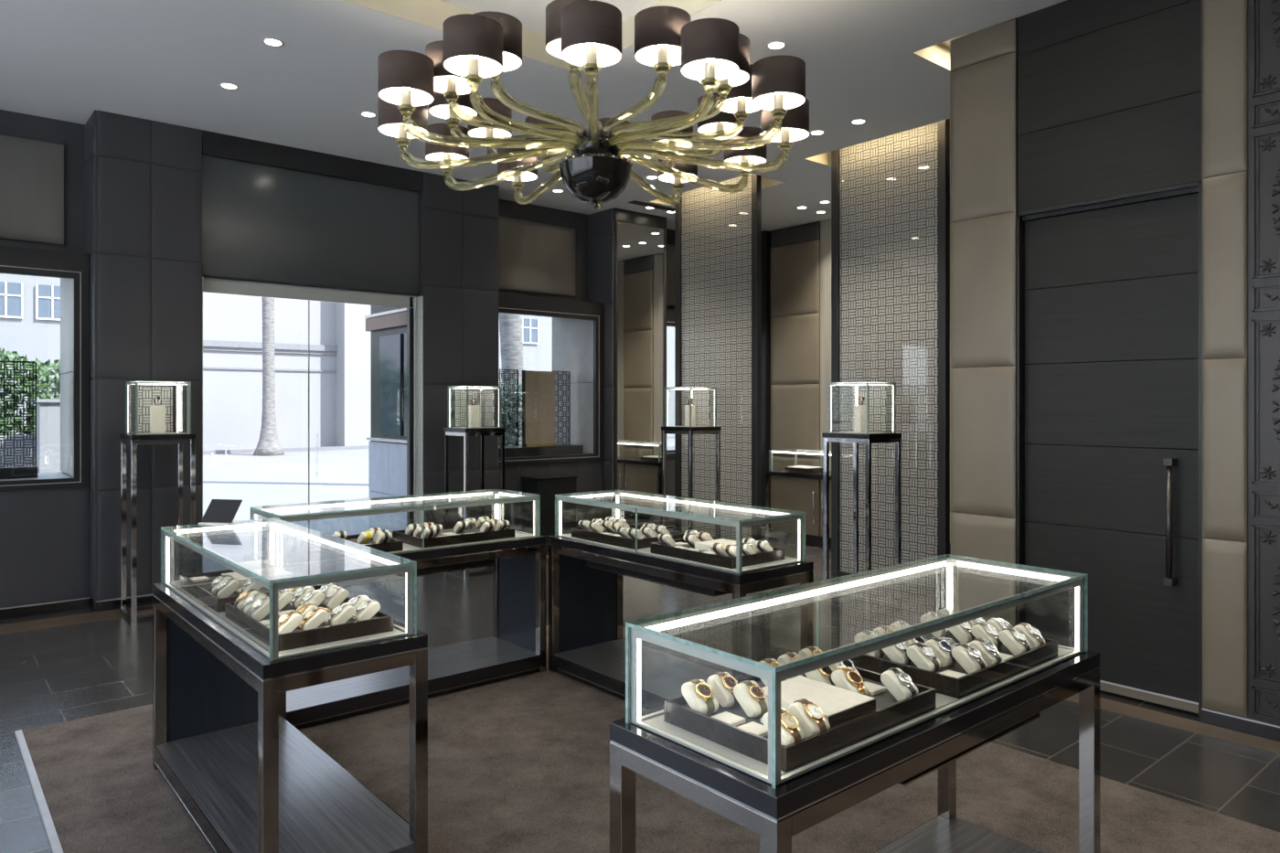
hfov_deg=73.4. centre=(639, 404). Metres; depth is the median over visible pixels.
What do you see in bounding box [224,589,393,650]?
display tray
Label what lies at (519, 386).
hedge
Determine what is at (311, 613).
wristwatch
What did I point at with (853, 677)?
wristwatch
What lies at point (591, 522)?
wristwatch
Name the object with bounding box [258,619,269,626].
pad
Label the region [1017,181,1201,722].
door
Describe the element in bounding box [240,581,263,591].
cushion
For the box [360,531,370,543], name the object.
wristwatch
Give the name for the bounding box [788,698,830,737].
cushion
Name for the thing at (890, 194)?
wall panel
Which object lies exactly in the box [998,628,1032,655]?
cushion
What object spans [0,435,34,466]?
wall
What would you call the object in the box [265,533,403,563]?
display tray
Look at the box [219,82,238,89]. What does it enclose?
recessed light
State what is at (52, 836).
trim
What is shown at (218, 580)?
wristwatch
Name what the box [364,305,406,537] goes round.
wall
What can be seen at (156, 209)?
wall
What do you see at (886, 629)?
wristwatch
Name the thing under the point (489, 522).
wristwatch
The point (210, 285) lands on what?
door
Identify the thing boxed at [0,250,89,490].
window
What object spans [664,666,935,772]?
display tray
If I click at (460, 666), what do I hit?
shelf
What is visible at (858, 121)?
recessed light
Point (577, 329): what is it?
window
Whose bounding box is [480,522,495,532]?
cushion
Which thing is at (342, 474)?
ground
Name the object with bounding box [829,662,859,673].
cushion
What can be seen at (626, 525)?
cushion
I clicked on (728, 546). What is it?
wristwatch
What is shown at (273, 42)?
recessed light
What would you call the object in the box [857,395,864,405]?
wristwatch
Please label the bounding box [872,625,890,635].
cushion
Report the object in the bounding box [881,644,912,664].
cushion
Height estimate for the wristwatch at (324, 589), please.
0.076 m
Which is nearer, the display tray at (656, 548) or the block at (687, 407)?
the display tray at (656, 548)
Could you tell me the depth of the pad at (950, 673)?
2.28 m
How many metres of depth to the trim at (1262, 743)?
4.38 m
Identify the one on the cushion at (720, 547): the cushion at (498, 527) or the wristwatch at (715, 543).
the wristwatch at (715, 543)
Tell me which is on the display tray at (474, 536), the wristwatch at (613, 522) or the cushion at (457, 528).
the cushion at (457, 528)
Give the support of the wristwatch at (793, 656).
on the cushion at (784, 658)
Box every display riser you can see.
[220,566,292,588]
[231,559,275,572]
[694,538,735,552]
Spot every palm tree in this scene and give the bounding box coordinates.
[252,296,284,456]
[498,312,523,446]
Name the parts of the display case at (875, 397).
leg, pane, corner post, rail, leg, pane, rail frame, rail frame, corner post, leg, rail, pane, corner post, leg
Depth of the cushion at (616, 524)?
4.79 m
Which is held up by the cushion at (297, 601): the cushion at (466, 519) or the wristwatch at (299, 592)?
the wristwatch at (299, 592)
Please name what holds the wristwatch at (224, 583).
on the cushion at (232, 585)
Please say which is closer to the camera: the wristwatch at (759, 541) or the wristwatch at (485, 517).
the wristwatch at (759, 541)
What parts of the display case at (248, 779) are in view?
leg, corner post, panel, pane, rail, leg, corner post, leg, rail, pane, rail, pane, rail, pane, corner post, leg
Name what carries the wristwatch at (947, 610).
on the cushion at (942, 612)
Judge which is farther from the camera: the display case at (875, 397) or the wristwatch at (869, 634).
the display case at (875, 397)
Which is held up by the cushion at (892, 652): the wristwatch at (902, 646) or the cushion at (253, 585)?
the wristwatch at (902, 646)
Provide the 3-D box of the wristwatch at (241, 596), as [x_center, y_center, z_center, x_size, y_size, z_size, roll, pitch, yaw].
[-1.385,0.692,3.032,0.082,0.074,0.043,0,0,-41]
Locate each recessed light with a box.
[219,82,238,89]
[261,37,284,46]
[360,111,376,117]
[551,189,563,192]
[645,175,658,179]
[766,41,786,50]
[809,129,825,135]
[819,201,830,203]
[850,118,866,124]
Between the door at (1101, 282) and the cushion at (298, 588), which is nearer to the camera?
the cushion at (298, 588)
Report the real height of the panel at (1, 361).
0.813 m
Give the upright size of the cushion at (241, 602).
0.067 m
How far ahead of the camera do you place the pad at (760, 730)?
1.90 m
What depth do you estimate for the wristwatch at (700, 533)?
4.41 m
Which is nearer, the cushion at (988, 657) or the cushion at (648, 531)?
the cushion at (988, 657)
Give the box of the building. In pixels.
[0,273,674,454]
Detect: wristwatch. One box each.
[153,395,161,405]
[209,574,232,592]
[214,577,240,597]
[234,588,259,607]
[240,578,253,593]
[241,592,267,611]
[248,597,269,617]
[278,589,293,597]
[278,610,301,626]
[290,586,315,608]
[295,602,318,612]
[298,589,324,606]
[299,607,327,630]
[318,583,338,605]
[323,586,346,607]
[328,602,353,626]
[333,530,344,538]
[347,595,369,605]
[353,598,378,621]
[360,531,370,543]
[381,532,388,543]
[409,523,416,535]
[426,527,433,538]
[431,523,439,536]
[458,521,465,533]
[464,517,473,529]
[480,516,487,528]
[482,521,492,531]
[496,520,506,530]
[579,519,590,531]
[588,521,601,532]
[602,520,612,532]
[611,521,623,531]
[617,525,628,537]
[628,527,640,539]
[641,526,654,538]
[654,524,666,534]
[659,533,672,545]
[684,533,698,547]
[687,678,714,715]
[698,532,711,541]
[711,671,739,707]
[713,542,725,555]
[725,544,735,557]
[738,680,767,717]
[742,542,753,554]
[757,540,769,552]
[760,658,786,682]
[767,708,801,742]
[781,651,807,677]
[793,698,826,732]
[802,645,821,654]
[819,665,835,686]
[835,666,865,695]
[839,659,855,671]
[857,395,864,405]
[858,629,885,658]
[875,625,895,632]
[884,667,916,695]
[892,619,910,628]
[896,641,911,665]
[909,642,938,672]
[912,636,925,643]
[922,611,949,637]
[924,637,959,645]
[926,637,956,667]
[938,607,956,614]
[954,643,985,668]
[960,621,975,639]
[970,638,1001,661]
[972,621,1002,649]
[974,617,986,622]
[988,617,1013,629]
[1001,627,1030,650]
[1015,622,1044,645]
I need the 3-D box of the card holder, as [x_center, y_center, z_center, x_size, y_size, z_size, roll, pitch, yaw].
[-1.840,0.469,3.765,0.150,0.100,0.093,0,0,12]
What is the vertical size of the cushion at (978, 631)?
0.067 m
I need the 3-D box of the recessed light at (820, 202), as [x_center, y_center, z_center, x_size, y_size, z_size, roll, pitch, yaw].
[2.010,-2.204,9.344,0.124,0.004,0.124,0,0,-40]
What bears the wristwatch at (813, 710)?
on the cushion at (808, 726)
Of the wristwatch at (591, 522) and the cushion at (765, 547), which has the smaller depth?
the cushion at (765, 547)
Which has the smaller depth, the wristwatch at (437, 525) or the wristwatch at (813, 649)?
the wristwatch at (813, 649)
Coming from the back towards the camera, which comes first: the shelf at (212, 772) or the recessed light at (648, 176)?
the recessed light at (648, 176)
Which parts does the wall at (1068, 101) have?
leather panel, leather panel, leather panel, leather panel, leather panel, timber panel, timber panel, timber panel, leather panel, leather panel, leather panel, leather panel, embossed panel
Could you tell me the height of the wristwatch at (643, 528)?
0.074 m
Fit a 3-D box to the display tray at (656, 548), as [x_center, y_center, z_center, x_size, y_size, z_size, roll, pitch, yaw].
[0.380,0.731,4.290,0.375,0.050,0.570,0,0,-40]
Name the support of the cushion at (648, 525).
on the display tray at (576, 532)
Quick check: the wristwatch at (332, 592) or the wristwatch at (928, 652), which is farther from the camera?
the wristwatch at (332, 592)
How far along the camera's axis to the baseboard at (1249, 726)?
4.06 m
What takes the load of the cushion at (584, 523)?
on the display tray at (576, 532)
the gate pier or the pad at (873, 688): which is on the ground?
the gate pier
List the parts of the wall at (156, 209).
satin panel, recess panel, skirting, leather panel, leather panel, leather panel, leather panel, leather panel, leather panel, skirting, leather panel, leather panel, leather panel, leather panel, leather panel, leather panel, leather panel, leather panel, leather panel, leather panel, transom panel, leather panel, leather panel, leather panel, leather panel, leather panel, leather panel, leather panel, leather panel, leather panel, leather panel, leather panel, leather panel, satin panel, recess panel, leather panel, leather panel, leather panel, leather panel, leather panel, leather panel, leather panel, skirting, satin panel, recess panel, leather panel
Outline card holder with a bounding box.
[198,499,242,524]
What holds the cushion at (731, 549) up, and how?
on the display tray at (656, 548)
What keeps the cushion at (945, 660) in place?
on the display tray at (959, 688)
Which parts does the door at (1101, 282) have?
kick plate, handle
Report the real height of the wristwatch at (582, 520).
0.074 m
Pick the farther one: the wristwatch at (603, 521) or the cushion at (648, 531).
the wristwatch at (603, 521)
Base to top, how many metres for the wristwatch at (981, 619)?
0.076 m
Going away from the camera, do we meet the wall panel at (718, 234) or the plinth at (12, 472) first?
the plinth at (12, 472)
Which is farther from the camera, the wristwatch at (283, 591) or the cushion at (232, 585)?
the cushion at (232, 585)
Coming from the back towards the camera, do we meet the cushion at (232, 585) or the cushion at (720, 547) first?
the cushion at (720, 547)
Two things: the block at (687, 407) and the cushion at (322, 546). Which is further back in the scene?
the block at (687, 407)
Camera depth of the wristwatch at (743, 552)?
4.07 m
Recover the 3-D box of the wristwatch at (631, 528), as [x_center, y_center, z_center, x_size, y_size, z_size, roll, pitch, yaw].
[-0.026,0.692,4.568,0.082,0.074,0.039,0,0,-44]
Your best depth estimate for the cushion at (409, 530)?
4.72 m
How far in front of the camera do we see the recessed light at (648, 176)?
8.33 m
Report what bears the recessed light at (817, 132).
in the ceiling
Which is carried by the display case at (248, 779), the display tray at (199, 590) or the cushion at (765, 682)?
the display tray at (199, 590)
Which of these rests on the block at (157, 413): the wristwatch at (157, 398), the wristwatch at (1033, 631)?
the wristwatch at (157, 398)
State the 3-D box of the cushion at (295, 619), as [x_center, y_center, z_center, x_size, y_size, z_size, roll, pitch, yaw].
[-1.109,0.692,2.705,0.076,0.067,0.058,0,0,-41]
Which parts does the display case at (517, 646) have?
corner post, pane, rail, corner post, leg, pane, rail, pane, rail, drawer, drawer pull, pane, leg, panel, corner post, pane, leg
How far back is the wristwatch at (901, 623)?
2.58 m
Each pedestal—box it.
[119,380,196,623]
[443,385,505,576]
[661,386,721,538]
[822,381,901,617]
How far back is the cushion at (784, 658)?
2.25 m
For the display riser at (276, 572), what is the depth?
3.50 m
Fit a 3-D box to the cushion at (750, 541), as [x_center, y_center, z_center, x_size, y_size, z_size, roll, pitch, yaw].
[0.545,0.692,4.226,0.076,0.067,0.058,0,0,-43]
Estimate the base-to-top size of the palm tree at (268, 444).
13.731 m
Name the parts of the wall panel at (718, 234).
post, post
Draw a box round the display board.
[522,370,556,447]
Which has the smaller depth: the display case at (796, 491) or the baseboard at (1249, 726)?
the baseboard at (1249, 726)
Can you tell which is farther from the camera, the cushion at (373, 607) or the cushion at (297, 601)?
the cushion at (297, 601)
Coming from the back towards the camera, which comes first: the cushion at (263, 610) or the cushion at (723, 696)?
the cushion at (263, 610)
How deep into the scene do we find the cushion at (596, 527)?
4.81 m
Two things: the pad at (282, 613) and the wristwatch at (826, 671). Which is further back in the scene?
the pad at (282, 613)
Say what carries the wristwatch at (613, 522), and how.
on the cushion at (616, 524)
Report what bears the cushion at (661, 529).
on the display tray at (576, 532)
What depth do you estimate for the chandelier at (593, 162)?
3.21 m
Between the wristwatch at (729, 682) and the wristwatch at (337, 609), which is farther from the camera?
the wristwatch at (337, 609)
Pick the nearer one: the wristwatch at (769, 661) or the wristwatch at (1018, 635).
the wristwatch at (769, 661)
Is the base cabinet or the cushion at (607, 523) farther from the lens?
the base cabinet
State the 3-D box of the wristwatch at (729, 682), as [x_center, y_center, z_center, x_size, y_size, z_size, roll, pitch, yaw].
[0.209,0.692,2.085,0.046,0.074,0.082,0,0,-40]
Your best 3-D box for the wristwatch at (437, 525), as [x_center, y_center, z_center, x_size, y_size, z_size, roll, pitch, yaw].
[-1.128,0.692,4.722,0.039,0.074,0.082,0,0,-40]
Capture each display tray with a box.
[180,565,320,612]
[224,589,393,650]
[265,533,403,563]
[392,523,515,548]
[571,523,684,549]
[650,537,784,568]
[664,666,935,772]
[784,465,822,472]
[850,632,1057,698]
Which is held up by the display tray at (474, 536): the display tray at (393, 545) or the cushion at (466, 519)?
the cushion at (466, 519)
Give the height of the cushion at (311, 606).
0.067 m
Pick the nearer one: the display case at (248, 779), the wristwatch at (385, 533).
the display case at (248, 779)
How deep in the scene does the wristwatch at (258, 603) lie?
2.89 m
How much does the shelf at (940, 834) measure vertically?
0.068 m
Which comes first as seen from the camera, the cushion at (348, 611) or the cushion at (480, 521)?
the cushion at (348, 611)
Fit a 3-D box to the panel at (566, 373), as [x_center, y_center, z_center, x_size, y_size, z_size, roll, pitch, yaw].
[-0.909,0.036,9.851,0.256,0.848,0.016,0,0,-40]
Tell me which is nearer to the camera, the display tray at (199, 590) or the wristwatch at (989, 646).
the wristwatch at (989, 646)
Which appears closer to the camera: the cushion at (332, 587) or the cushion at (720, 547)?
the cushion at (332, 587)
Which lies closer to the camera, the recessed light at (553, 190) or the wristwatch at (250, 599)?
the wristwatch at (250, 599)
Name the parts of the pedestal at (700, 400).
leg, pane, corner post, rail, pane, leg, corner post, rail frame, pane, leg, rail, corner post, pane, leg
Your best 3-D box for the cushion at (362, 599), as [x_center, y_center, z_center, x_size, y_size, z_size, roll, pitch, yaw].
[-0.969,0.692,2.935,0.076,0.067,0.058,0,0,-39]
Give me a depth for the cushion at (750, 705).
2.00 m
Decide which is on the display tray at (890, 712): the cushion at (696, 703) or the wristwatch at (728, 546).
the cushion at (696, 703)
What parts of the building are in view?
window trim, window trim, window trim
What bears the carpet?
on the floor
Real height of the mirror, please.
3.755 m
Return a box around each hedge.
[0,347,62,435]
[498,381,669,446]
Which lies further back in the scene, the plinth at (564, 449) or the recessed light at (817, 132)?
the plinth at (564, 449)
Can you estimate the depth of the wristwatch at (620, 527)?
4.62 m
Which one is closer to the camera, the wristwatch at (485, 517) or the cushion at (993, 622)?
the cushion at (993, 622)
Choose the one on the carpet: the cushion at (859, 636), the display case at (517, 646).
the display case at (517, 646)
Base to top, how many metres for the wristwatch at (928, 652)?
0.074 m
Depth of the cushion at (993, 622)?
2.61 m
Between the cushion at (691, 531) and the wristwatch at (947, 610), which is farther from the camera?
the cushion at (691, 531)
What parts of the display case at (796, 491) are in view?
leg, corner post, cabinet door, corner post, glass pane, handle, handle, cabinet door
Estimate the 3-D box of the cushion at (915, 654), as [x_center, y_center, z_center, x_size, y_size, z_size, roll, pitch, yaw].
[0.774,0.692,2.342,0.058,0.067,0.076,0,0,-41]
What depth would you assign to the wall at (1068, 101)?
4.37 m
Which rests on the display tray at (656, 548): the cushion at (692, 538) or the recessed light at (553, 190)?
the cushion at (692, 538)
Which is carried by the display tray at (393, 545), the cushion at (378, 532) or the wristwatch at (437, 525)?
the cushion at (378, 532)
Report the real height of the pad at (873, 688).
0.010 m
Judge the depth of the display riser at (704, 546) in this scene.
4.28 m
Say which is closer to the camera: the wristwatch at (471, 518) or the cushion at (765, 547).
the cushion at (765, 547)
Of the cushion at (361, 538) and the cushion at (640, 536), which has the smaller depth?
the cushion at (361, 538)
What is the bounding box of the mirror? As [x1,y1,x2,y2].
[613,207,666,526]
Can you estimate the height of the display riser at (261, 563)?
0.050 m
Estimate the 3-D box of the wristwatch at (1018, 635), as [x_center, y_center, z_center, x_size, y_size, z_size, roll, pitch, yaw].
[1.094,0.692,2.502,0.043,0.074,0.082,0,0,-38]
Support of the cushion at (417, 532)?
on the display tray at (474, 536)
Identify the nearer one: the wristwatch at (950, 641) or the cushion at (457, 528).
the wristwatch at (950, 641)
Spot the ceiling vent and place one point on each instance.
(635, 202)
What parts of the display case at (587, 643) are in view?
leg, pane, corner post, panel, pane, leg, rail, drawer pull, drawer, rail, pane, pane, leg, corner post, rail, pane, corner post, pane, leg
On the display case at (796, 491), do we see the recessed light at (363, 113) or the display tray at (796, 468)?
the display tray at (796, 468)
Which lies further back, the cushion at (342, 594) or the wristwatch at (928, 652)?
the cushion at (342, 594)
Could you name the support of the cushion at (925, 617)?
on the display tray at (959, 688)
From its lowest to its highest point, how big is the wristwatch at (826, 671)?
0.074 m
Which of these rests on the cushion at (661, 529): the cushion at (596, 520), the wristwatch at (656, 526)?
the wristwatch at (656, 526)
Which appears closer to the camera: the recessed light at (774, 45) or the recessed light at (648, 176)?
the recessed light at (774, 45)
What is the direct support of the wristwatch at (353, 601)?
on the cushion at (362, 599)
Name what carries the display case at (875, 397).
on the floor
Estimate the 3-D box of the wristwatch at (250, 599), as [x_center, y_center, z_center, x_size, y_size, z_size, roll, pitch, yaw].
[-1.331,0.692,2.967,0.084,0.076,0.043,0,0,-40]
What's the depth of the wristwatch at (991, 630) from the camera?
2.55 m
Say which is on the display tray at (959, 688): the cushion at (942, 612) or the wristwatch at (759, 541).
the cushion at (942, 612)
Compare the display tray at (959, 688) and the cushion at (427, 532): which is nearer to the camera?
the display tray at (959, 688)
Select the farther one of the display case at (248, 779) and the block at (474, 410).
the block at (474, 410)
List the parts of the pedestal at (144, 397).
leg, corner post, pane, leg, rail frame, corner post, rail frame, pane, rail, pane, leg, pane, corner post, leg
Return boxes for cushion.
[209,575,231,595]
[216,579,239,598]
[234,589,259,610]
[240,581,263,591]
[243,594,266,615]
[248,597,269,621]
[278,589,293,611]
[278,611,302,634]
[288,586,307,604]
[292,586,314,608]
[297,604,317,628]
[298,590,324,606]
[301,608,328,629]
[319,534,333,548]
[320,584,338,605]
[322,587,348,608]
[327,603,355,625]
[333,531,347,539]
[350,595,368,618]
[352,599,380,621]
[357,531,373,543]
[368,527,380,535]
[373,529,388,542]
[375,532,391,543]
[405,523,419,534]
[413,525,427,537]
[420,527,436,538]
[430,524,442,535]
[453,521,468,533]
[464,518,476,528]
[475,516,489,527]
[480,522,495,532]
[493,520,509,530]
[578,520,592,531]
[587,522,603,533]
[592,519,606,530]
[600,520,615,532]
[609,522,623,530]
[614,518,629,528]
[616,526,631,538]
[626,528,643,539]
[640,526,656,537]
[642,522,658,535]
[653,524,670,534]
[657,533,675,546]
[681,679,718,714]
[683,533,700,546]
[684,530,700,541]
[696,532,713,541]
[706,672,734,707]
[710,543,728,556]
[723,544,735,557]
[733,680,767,717]
[742,538,758,552]
[742,544,756,555]
[754,540,772,553]
[759,658,789,686]
[762,707,804,746]
[777,651,803,678]
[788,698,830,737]
[798,646,820,658]
[804,669,831,684]
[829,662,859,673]
[831,666,868,695]
[853,630,885,657]
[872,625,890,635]
[880,667,918,701]
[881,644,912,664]
[889,620,906,629]
[904,639,914,647]
[906,642,940,671]
[920,611,949,638]
[924,637,957,667]
[935,608,950,632]
[947,624,971,643]
[951,643,986,673]
[968,619,976,627]
[969,638,1002,666]
[970,622,1002,648]
[986,618,1003,644]
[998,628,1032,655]
[1013,623,1045,648]
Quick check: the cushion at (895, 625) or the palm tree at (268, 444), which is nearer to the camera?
the cushion at (895, 625)
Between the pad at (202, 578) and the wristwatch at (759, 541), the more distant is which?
the wristwatch at (759, 541)
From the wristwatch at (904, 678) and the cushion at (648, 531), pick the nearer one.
the wristwatch at (904, 678)
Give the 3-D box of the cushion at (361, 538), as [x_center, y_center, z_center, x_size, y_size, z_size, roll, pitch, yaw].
[-1.429,0.692,4.466,0.058,0.067,0.076,0,0,-42]
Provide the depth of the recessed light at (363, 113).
6.52 m
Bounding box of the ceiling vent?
[628,200,674,212]
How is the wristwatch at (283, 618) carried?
on the cushion at (295, 619)
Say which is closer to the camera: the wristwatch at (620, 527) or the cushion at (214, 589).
the cushion at (214, 589)
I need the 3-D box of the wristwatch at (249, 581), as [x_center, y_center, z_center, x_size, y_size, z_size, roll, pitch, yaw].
[-1.469,0.692,3.262,0.084,0.076,0.043,0,0,-40]
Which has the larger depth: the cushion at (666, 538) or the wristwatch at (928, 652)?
the cushion at (666, 538)
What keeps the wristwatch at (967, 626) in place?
on the cushion at (958, 632)
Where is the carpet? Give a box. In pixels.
[21,625,1279,852]
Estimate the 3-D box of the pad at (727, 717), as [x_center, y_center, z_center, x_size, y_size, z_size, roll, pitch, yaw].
[0.198,0.720,1.962,0.062,0.010,0.062,0,0,-40]
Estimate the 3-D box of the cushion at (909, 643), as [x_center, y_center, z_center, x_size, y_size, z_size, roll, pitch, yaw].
[0.786,0.692,2.461,0.058,0.067,0.076,0,0,-37]
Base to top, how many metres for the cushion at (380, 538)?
0.067 m
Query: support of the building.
on the ground
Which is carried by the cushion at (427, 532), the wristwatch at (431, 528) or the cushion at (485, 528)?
the wristwatch at (431, 528)
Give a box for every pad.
[189,576,209,582]
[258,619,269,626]
[278,609,293,618]
[441,532,456,535]
[674,542,688,545]
[711,711,745,725]
[737,721,767,736]
[761,675,875,727]
[864,681,885,695]
[938,670,966,678]
[999,652,1013,660]
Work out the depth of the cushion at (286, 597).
3.01 m
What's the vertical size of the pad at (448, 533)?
0.010 m
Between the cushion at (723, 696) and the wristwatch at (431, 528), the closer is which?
the cushion at (723, 696)
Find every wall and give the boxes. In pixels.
[0,109,674,619]
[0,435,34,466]
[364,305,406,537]
[761,194,950,543]
[950,0,1279,725]
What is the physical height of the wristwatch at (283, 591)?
0.076 m
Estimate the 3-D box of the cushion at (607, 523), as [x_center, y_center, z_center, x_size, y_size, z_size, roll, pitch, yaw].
[-0.177,0.692,4.892,0.076,0.067,0.058,0,0,-40]
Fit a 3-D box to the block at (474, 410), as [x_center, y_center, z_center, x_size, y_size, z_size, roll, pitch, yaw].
[-1.550,0.108,8.009,0.090,0.205,0.060,0,0,-40]
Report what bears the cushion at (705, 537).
on the display tray at (656, 548)
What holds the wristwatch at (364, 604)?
on the cushion at (373, 607)
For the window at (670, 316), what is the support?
in the wall at (156, 209)
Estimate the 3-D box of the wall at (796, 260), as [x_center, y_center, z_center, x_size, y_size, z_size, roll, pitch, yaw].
[4.472,-0.425,7.729,0.380,4.150,11.200,0,0,-40]
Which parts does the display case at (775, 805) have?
leg, corner post, pane, rail, pane, corner post, leg, rail, pane, rail, pane, rail, pane, leg, corner post, drawer, drawer pull, rail, pane, corner post, leg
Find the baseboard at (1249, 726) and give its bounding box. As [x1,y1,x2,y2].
[1201,707,1279,741]
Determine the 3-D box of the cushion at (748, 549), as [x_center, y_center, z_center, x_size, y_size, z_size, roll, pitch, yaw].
[0.509,0.692,4.084,0.076,0.067,0.058,0,0,-41]
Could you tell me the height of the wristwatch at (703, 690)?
0.074 m
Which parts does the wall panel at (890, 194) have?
post, rail, post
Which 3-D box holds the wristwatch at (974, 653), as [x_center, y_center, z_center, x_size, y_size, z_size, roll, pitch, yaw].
[0.896,0.692,2.334,0.043,0.074,0.082,0,0,-40]
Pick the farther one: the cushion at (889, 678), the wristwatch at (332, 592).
the wristwatch at (332, 592)
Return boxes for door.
[202,277,416,528]
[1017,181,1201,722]
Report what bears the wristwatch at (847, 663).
on the cushion at (834, 666)
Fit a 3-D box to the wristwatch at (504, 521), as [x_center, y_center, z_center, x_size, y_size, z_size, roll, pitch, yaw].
[-0.788,0.692,4.886,0.039,0.074,0.082,0,0,-41]
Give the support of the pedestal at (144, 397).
on the floor
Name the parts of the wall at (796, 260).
corner panel, leather panel, leather panel, leather panel, leather panel, leather panel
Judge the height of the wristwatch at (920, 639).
0.076 m
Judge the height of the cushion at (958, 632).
0.067 m
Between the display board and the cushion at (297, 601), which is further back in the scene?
the display board
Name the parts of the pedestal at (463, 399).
leg, corner post, pane, rail, leg, corner post, rail frame, rail frame, pane, leg, rail, corner post, pane, leg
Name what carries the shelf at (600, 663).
attached to the display case at (587, 643)
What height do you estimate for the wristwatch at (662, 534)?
0.074 m
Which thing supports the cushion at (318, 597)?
on the display tray at (381, 622)
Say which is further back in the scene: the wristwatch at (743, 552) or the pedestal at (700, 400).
the pedestal at (700, 400)
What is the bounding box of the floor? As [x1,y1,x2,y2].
[0,528,1279,852]
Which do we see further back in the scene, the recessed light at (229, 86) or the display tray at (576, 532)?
the recessed light at (229, 86)
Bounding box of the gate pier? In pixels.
[31,398,61,472]
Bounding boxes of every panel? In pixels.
[0,360,36,467]
[498,369,518,447]
[551,370,570,445]
[674,173,761,540]
[831,118,949,596]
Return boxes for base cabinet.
[520,473,577,554]
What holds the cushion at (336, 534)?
on the display tray at (393, 545)
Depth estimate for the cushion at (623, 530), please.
4.61 m
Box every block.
[149,405,165,433]
[468,405,479,427]
[684,405,695,426]
[853,405,865,432]
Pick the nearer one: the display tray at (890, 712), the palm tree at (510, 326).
the display tray at (890, 712)
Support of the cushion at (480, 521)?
on the display tray at (474, 536)
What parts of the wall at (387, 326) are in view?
shop pane, shop pane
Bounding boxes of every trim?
[0,526,1279,754]
[15,729,63,852]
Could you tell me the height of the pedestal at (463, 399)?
1.722 m
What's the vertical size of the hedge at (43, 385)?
2.486 m
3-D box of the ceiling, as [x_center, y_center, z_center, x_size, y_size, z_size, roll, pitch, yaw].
[0.289,-2.328,4.180,11.050,0.244,11.200,0,0,-40]
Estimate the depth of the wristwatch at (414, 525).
4.72 m
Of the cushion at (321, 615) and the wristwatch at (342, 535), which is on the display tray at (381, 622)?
the cushion at (321, 615)
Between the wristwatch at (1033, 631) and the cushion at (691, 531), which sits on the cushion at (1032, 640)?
the wristwatch at (1033, 631)
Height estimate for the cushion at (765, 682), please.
0.067 m
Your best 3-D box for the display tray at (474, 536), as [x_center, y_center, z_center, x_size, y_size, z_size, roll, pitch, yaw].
[-1.048,0.731,4.844,0.570,0.050,0.375,0,0,-40]
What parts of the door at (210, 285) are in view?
head rail, frame, frame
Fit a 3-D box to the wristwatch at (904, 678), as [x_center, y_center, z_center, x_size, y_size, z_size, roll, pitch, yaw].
[0.641,0.692,2.118,0.038,0.074,0.082,0,0,-41]
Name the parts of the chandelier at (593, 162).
lamp shade, lamp shade, lamp shade, lamp shade, lamp shade, lamp shade, arm, lamp shade, arm, lamp shade, arm, arm, arm, arm, lamp shade, arm, arm, arm, lamp shade, arm, lamp shade, arm, lamp shade, bulb, arm, lamp shade, arm, lamp shade, arm, arm, arm, arm, lamp shade, arm, lamp shade, lamp shade, arm, arm, arm, arm, arm, lamp shade, lamp shade, lamp shade, lamp shade, lamp shade, lamp shade, lamp shade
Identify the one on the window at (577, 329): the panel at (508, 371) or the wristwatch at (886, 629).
the panel at (508, 371)
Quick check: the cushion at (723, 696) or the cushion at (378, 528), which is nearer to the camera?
the cushion at (723, 696)
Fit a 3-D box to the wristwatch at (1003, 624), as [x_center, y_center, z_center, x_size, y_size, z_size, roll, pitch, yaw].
[1.105,0.692,2.623,0.047,0.076,0.084,0,0,-40]
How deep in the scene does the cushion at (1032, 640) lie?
2.53 m
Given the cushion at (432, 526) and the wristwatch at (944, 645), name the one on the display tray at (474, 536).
the cushion at (432, 526)
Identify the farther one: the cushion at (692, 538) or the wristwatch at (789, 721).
the cushion at (692, 538)
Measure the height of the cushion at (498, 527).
0.067 m
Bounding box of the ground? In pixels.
[202,438,674,572]
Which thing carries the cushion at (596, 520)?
on the display tray at (576, 532)
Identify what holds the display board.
on the window at (577, 329)
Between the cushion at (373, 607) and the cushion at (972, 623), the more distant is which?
the cushion at (373, 607)
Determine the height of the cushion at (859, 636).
0.067 m
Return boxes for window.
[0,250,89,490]
[497,297,603,465]
[666,312,674,456]
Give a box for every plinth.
[0,464,37,479]
[498,444,583,458]
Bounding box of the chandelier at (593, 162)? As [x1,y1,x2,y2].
[377,0,809,209]
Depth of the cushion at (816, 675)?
2.16 m
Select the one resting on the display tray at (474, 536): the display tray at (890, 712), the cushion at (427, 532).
the cushion at (427, 532)
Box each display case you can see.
[152,517,427,852]
[243,489,546,729]
[548,489,813,710]
[609,554,1100,852]
[766,448,831,549]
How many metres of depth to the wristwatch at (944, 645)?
2.38 m
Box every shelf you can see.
[156,716,415,852]
[286,636,539,712]
[554,639,732,699]
[874,816,1045,852]
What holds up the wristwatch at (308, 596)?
on the cushion at (318, 597)
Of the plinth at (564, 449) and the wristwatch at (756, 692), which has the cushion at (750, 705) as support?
the wristwatch at (756, 692)
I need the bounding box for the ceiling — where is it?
[0,0,1066,231]
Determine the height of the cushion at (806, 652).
0.067 m

